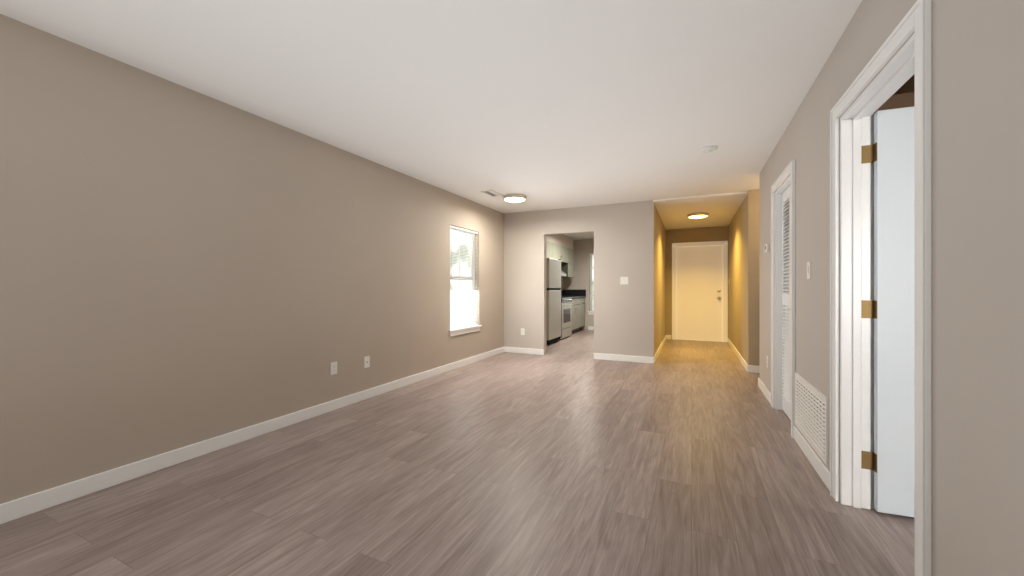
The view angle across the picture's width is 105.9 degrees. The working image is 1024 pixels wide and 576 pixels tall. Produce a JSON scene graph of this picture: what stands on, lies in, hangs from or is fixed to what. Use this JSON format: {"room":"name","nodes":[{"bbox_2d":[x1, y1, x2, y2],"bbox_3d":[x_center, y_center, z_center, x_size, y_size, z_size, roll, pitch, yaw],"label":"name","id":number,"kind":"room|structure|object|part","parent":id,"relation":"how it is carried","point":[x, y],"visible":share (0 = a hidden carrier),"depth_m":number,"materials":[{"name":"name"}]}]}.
{"room":"empty living room","nodes":[
{"label":"empty living room","id":0,"kind":"room"},
{"bbox_2d":[0,14,503,503],"bbox_3d":[-1.867,-0.092,3.281,0.150,2.440,7.880,0,0,25],"label":"wall","id":1,"kind":"structure","parent":0,"point":[181,266],"depth_m":2.50,"materials":[{"name":"paint"}]},
{"bbox_2d":[0,347,504,523],"bbox_3d":[-1.761,1.081,3.315,0.014,0.095,7.730,0,0,25],"label":"baseboard","id":2,"kind":"structure","parent":1,"relation":"attached to","point":[32,503],"depth_m":2.51,"materials":[{"name":"white wood"}]},
{"bbox_2d":[331,362,336,374],"bbox_3d":[-1.644,0.743,3.574,0.008,0.116,0.072,0,0,25],"label":"electrical outlet","id":3,"kind":"object","parent":1,"relation":"attached to","point":[333,368],"visible":1,"depth_m":3.57,"materials":[{"name":"white plastic"}]},
{"bbox_2d":[364,356,369,367],"bbox_3d":[-1.476,0.753,3.937,0.008,0.116,0.072,0,0,25],"label":"electrical outlet","id":4,"kind":"object","parent":1,"relation":"attached to","point":[366,361],"visible":1,"depth_m":3.93,"materials":[{"name":"white plastic"}]},
{"bbox_2d":[450,225,477,328],"bbox_3d":[-0.739,-0.147,5.690,0.117,1.444,0.794,0,0,25],"label":"window blind","id":5,"kind":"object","parent":1,"relation":"in","point":[459,277],"depth_m":5.70,"materials":[{"name":"white plastic"}]},
{"bbox_2d":[449,325,481,335],"bbox_3d":[-0.698,0.620,5.671,0.102,0.087,0.860,0,0,25],"label":"window sill","id":6,"kind":"structure","parent":1,"relation":"in","point":[463,330],"depth_m":5.61,"materials":[{"name":"white"}]},
{"bbox_2d":[0,0,914,239],"bbox_3d":[1.968,-1.358,3.882,7.300,0.148,12.500,0,0,25],"label":"ceiling","id":7,"kind":"structure","parent":0,"point":[548,104],"depth_m":2.41,"materials":[{"name":"white paint"}]},
{"bbox_2d":[481,190,501,196],"bbox_3d":[-0.276,-1.307,5.343,0.170,0.010,0.320,0,0,25],"label":"ceiling vent","id":8,"kind":"object","parent":7,"relation":"in","point":[495,193],"visible":1,"depth_m":5.32,"materials":[{"name":"white plastic"}]},
{"bbox_2d":[503,194,525,201],"bbox_3d":[0.040,-1.282,5.549,0.336,0.061,0.336,0,0,25],"label":"ceiling light","id":9,"kind":"object","parent":7,"relation":"attached to","point":[514,197],"visible":0.98,"depth_m":5.45,"materials":[{"name":"silver metal"}]},
{"bbox_2d":[504,196,524,201],"bbox_3d":[0.040,-1.264,5.549,0.291,0.027,0.291,0,0,25],"label":"diffuser","id":10,"kind":"object","parent":9,"relation":"attached to","point":[507,198],"depth_m":5.47,"materials":[{"name":"white"}]},
{"bbox_2d":[687,212,708,217],"bbox_3d":[3.232,-1.254,6.724,0.336,0.061,0.336,0,0,25],"label":"light","id":11,"kind":"object","parent":7,"relation":"attached to","point":[699,215],"visible":1,"depth_m":6.62,"materials":[{"name":"silver metal"}]},
{"bbox_2d":[688,214,707,217],"bbox_3d":[3.232,-1.236,6.724,0.291,0.027,0.291,0,0,25],"label":"diffuser","id":12,"kind":"object","parent":11,"relation":"attached to","point":[689,215],"depth_m":6.64,"materials":[{"name":"white"}]},
{"bbox_2d":[701,145,716,152],"bbox_3d":[1.850,-1.294,3.628,0.136,0.035,0.136,0,0,25],"label":"smoke detector","id":13,"kind":"object","parent":7,"relation":"attached to","point":[709,149],"visible":1,"depth_m":3.59,"materials":[{"name":"white plastic"}]},
{"bbox_2d":[0,330,914,575],"bbox_3d":[1.968,1.178,3.882,7.300,0.100,12.500,0,0,25],"label":"floor","id":14,"kind":"structure","parent":0,"point":[570,455],"depth_m":2.10,"materials":[{"name":"brown laminate"}]},
{"bbox_2d":[547,257,562,344],"bbox_3d":[0.568,0.263,7.988,0.696,1.730,0.770,0,0,25],"label":"fridge","id":15,"kind":"object","parent":14,"relation":"on","point":[554,265],"depth_m":7.78,"materials":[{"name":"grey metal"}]},
{"bbox_2d":[563,298,570,337],"bbox_3d":[0.933,0.678,8.806,0.670,0.900,0.760,0,0,25],"label":"range","id":16,"kind":"object","parent":14,"relation":"on","point":[565,313],"depth_m":8.63,"materials":[{"name":"grey metal"}]},
{"bbox_2d":[571,298,582,333],"bbox_3d":[1.281,0.691,9.643,0.596,0.875,1.011,0,0,25],"label":"base cabinet","id":17,"kind":"object","parent":14,"relation":"on","point":[576,303],"depth_m":9.72,"materials":[{"name":"grey wood"}]},
{"bbox_2d":[563,294,585,297],"bbox_3d":[1.224,0.230,9.448,0.656,0.040,2.422,0,0,25],"label":"countertop","id":18,"kind":"structure","parent":17,"relation":"on","point":[564,295],"depth_m":10.41,"materials":[{"name":"black stone"}]},
{"bbox_2d":[583,298,585,325],"bbox_3d":[1.600,0.691,10.330,0.596,0.875,0.505,0,0,25],"label":"base cabinet","id":19,"kind":"object","parent":14,"relation":"on","point":[584,306],"depth_m":10.36,"materials":[{"name":"grey wood"}]},
{"bbox_2d":[560,278,563,290],"bbox_3d":[0.545,-0.092,8.953,0.150,2.440,4.200,0,0,25],"label":"wall","id":20,"kind":"structure","parent":0,"point":[562,284],"depth_m":10.57,"materials":[{"name":"paint"}]},
{"bbox_2d":[547,235,550,257],"bbox_3d":[0.481,-0.790,8.156,0.396,1.036,1.080,0,0,25],"label":"upper cabinet","id":21,"kind":"object","parent":20,"relation":"attached to","point":[548,236],"depth_m":8.41,"materials":[{"name":"grey wood"}]},
{"bbox_2d":[551,234,562,257],"bbox_3d":[0.843,-0.790,8.936,0.396,1.036,0.640,0,0,25],"label":"upper cabinet","id":22,"kind":"object","parent":20,"relation":"attached to","point":[556,240],"depth_m":8.91,"materials":[{"name":"grey wood"}]},
{"bbox_2d":[563,270,566,277],"bbox_3d":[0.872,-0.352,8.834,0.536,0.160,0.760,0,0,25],"label":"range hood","id":23,"kind":"object","parent":20,"relation":"attached to","point":[564,271],"depth_m":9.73,"materials":[{"name":"grey metal"}]},
{"bbox_2d":[563,234,570,277],"bbox_3d":[1.108,-0.790,9.507,0.396,1.036,0.620,0,0,25],"label":"upper cabinet","id":24,"kind":"object","parent":20,"relation":"attached to","point":[566,239],"depth_m":9.71,"materials":[{"name":"grey wood"}]},
{"bbox_2d":[571,238,574,277],"bbox_3d":[1.354,-0.790,10.038,0.396,1.036,0.550,0,0,25],"label":"upper cabinet","id":25,"kind":"object","parent":20,"relation":"attached to","point":[572,251],"depth_m":10.03,"materials":[{"name":"grey wood"}]},
{"bbox_2d":[504,200,653,356],"bbox_3d":[0.853,-0.092,6.428,2.834,2.440,0.120,0,0,25],"label":"wall","id":26,"kind":"structure","parent":0,"point":[623,247],"depth_m":6.11,"materials":[{"name":"paint"}]},
{"bbox_2d":[505,347,543,354],"bbox_3d":[0.203,1.081,6.656,0.736,0.095,0.014,0,0,25],"label":"baseboard","id":27,"kind":"structure","parent":26,"relation":"attached to","point":[525,350],"depth_m":6.64,"materials":[{"name":"white wood"}]},
{"bbox_2d":[594,353,653,363],"bbox_3d":[1.711,1.081,5.956,0.908,0.095,0.014,0,0,25],"label":"baseboard","id":28,"kind":"structure","parent":26,"relation":"attached to","point":[627,358],"depth_m":5.94,"materials":[{"name":"white wood"}]},
{"bbox_2d":[620,277,627,284],"bbox_3d":[1.724,-0.112,5.948,0.118,0.116,0.018,0,0,25],"label":"light switch","id":29,"kind":"object","parent":26,"relation":"attached to","point":[623,280],"visible":1,"depth_m":5.95,"materials":[{"name":"white plastic"}]},
{"bbox_2d":[564,239,593,329],"bbox_3d":[2.628,-0.092,10.218,2.564,2.440,0.150,0,0,25],"label":"wall","id":30,"kind":"structure","parent":0,"point":[583,249],"depth_m":10.46,"materials":[{"name":"paint"}]},
{"bbox_2d":[563,290,585,293],"bbox_3d":[1.720,0.127,10.542,0.596,0.167,0.020,0,0,25],"label":"backsplash","id":31,"kind":"structure","parent":30,"relation":"attached to","point":[564,291],"depth_m":10.54,"materials":[{"name":"black stone"}]},
{"bbox_2d":[589,254,593,310],"bbox_3d":[2.460,-0.147,10.287,0.794,1.544,0.117,0,0,25],"label":"kitchen window","id":32,"kind":"structure","parent":30,"relation":"in","point":[591,283],"depth_m":10.41,"materials":[{"name":"white plastic"}]},
{"bbox_2d":[654,204,665,355],"bbox_3d":[2.993,-0.092,7.816,0.120,2.440,4.200,0,0,25],"label":"wall","id":33,"kind":"structure","parent":0,"point":[659,281],"depth_m":6.86,"materials":[{"name":"paint"}]},
{"bbox_2d":[654,335,665,362],"bbox_3d":[2.759,1.081,7.153,0.014,0.095,3.040,0,0,25],"label":"baseboard","id":34,"kind":"structure","parent":33,"relation":"attached to","point":[659,349],"depth_m":6.68,"materials":[{"name":"white wood"}]},
{"bbox_2d":[666,226,727,338],"bbox_3d":[4.026,-0.092,8.324,1.326,2.440,0.150,0,0,25],"label":"wall","id":35,"kind":"structure","parent":0,"point":[706,234],"depth_m":8.44,"materials":[{"name":"paint"}]},
{"bbox_2d":[676,245,722,340],"bbox_3d":[4.002,0.106,8.276,0.904,2.011,0.117,0,0,25],"label":"entry door","id":36,"kind":"structure","parent":35,"relation":"in","point":[699,292],"depth_m":8.28,"materials":[{"name":"white paint"}]},
{"bbox_3d":[4.338,0.135,8.095,0.066,0.213,0.072,0,0,25],"label":"knob","id":37,"kind":"part","parent":36,"relation":"part of","materials":[{"name":"silver metal"}]},
{"bbox_2d":[672,241,727,341],"bbox_3d":[4.011,0.073,8.296,1.070,2.110,0.112,0,0,25],"label":"trim","id":38,"kind":"structure","parent":35,"relation":"attached to","point":[725,287],"depth_m":8.15,"materials":[{"name":"white paint"}]},
{"bbox_2d":[747,189,759,365],"bbox_3d":[3.924,-0.092,4.904,1.610,2.440,0.120,0,0,25],"label":"wall","id":39,"kind":"structure","parent":0,"point":[753,277],"depth_m":5.16,"materials":[{"name":"paint"}]},
{"bbox_2d":[748,365,759,372],"bbox_3d":[3.896,1.081,4.843,1.610,0.095,0.014,0,0,25],"label":"baseboard","id":40,"kind":"structure","parent":39,"relation":"attached to","point":[753,369],"depth_m":5.15,"materials":[{"name":"white wood"}]},
{"bbox_2d":[728,0,1023,575],"bbox_3d":[2.250,-0.092,3.046,0.137,2.440,10.920,0,0,25],"label":"wall","id":41,"kind":"structure","parent":0,"point":[977,287],"depth_m":1.13,"materials":[{"name":"paint"}]},
{"bbox_2d":[728,338,747,371],"bbox_3d":[3.818,1.081,6.604,0.014,0.095,3.144,0,0,25],"label":"baseboard","id":42,"kind":"structure","parent":41,"relation":"attached to","point":[740,358],"depth_m":6.12,"materials":[{"name":"white wood"}]},
{"bbox_2d":[758,378,770,403],"bbox_3d":[2.657,1.081,4.061,0.014,0.095,0.864,0,0,25],"label":"baseboard","id":43,"kind":"structure","parent":41,"relation":"attached to","point":[764,390],"depth_m":4.05,"materials":[{"name":"white wood"}]},
{"bbox_2d":[765,244,768,252],"bbox_3d":[2.587,-0.402,3.926,0.026,0.084,0.110,0,0,25],"label":"thermostat","id":44,"kind":"object","parent":41,"relation":"attached to","point":[766,248],"visible":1,"depth_m":3.89,"materials":[{"name":"white plastic"}]},
{"bbox_2d":[771,160,795,437],"bbox_3d":[2.346,0.083,3.260,0.144,2.090,0.850,0,0,25],"label":"trim","id":45,"kind":"structure","parent":41,"relation":"attached to","point":[776,299],"depth_m":3.57,"materials":[{"name":"white wood"}]},
{"bbox_2d":[782,185,790,419],"bbox_3d":[2.348,0.123,3.259,0.068,1.986,0.668,0,0,25],"label":"closet door","id":46,"kind":"structure","parent":41,"relation":"in","point":[786,301],"depth_m":3.43,"materials":[{"name":"white wood"}]},
{"bbox_2d":[807,261,810,278],"bbox_3d":[1.962,-0.117,2.562,0.013,0.116,0.072,0,0,25],"label":"light switch","id":47,"kind":"object","parent":41,"relation":"attached to","point":[809,270],"visible":1,"depth_m":2.54,"materials":[{"name":"white plastic"}]},
{"bbox_2d":[795,372,827,465],"bbox_3d":[1.954,0.821,2.544,0.014,0.385,0.740,0,0,25],"label":"air vent","id":48,"kind":"object","parent":41,"relation":"in","point":[809,432],"depth_m":2.46,"materials":[{"name":"white plastic"}]},
{"bbox_3d":[1.958,0.821,2.542,0.002,0.329,0.684,0,0,25],"label":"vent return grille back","id":49,"kind":"part","parent":48,"relation":"part of","materials":[{"name":"white metal"}]},
{"bbox_2d":[794,426,829,490],"bbox_3d":[1.932,1.081,2.499,0.014,0.095,0.880,0,0,25],"label":"baseboard","id":50,"kind":"structure","parent":41,"relation":"attached to","point":[818,465],"depth_m":2.43,"materials":[{"name":"white wood"}]},
{"bbox_2d":[830,0,931,575],"bbox_3d":[1.609,0.083,1.651,0.162,2.090,0.930,0,0,25],"label":"door frame","id":51,"kind":"structure","parent":41,"relation":"attached to","point":[910,59],"depth_m":1.97,"materials":[{"name":"white wood"}]},
{"bbox_2d":[861,106,914,516],"bbox_3d":[2.155,0.116,1.829,0.795,2.000,0.179,0,0,19],"label":"bedroom door","id":52,"kind":"structure","parent":41,"relation":"in","point":[889,153],"depth_m":1.91,"materials":[{"name":"white paint"}]},
{"bbox_2d":[873,92,914,451],"bbox_3d":[3.440,-0.092,2.273,2.673,2.440,0.120,0,0,25],"label":"wall","id":53,"kind":"structure","parent":0,"point":[900,101],"depth_m":2.62,"materials":[{"name":"paint"}]},
{"label":"outside","id":54,"kind":"structure","parent":0,"visible":0},
{"bbox_2d":[450,229,470,324],"bbox_3d":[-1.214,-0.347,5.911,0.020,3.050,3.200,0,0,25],"label":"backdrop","id":55,"kind":"structure","parent":54,"point":[463,242],"depth_m":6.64,"materials":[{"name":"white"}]},
{"bbox_2d":[592,255,593,307],"bbox_3d":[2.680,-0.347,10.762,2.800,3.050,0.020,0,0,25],"label":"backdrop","id":56,"kind":"structure","parent":54,"point":[592,279],"depth_m":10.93,"materials":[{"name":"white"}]}
]}

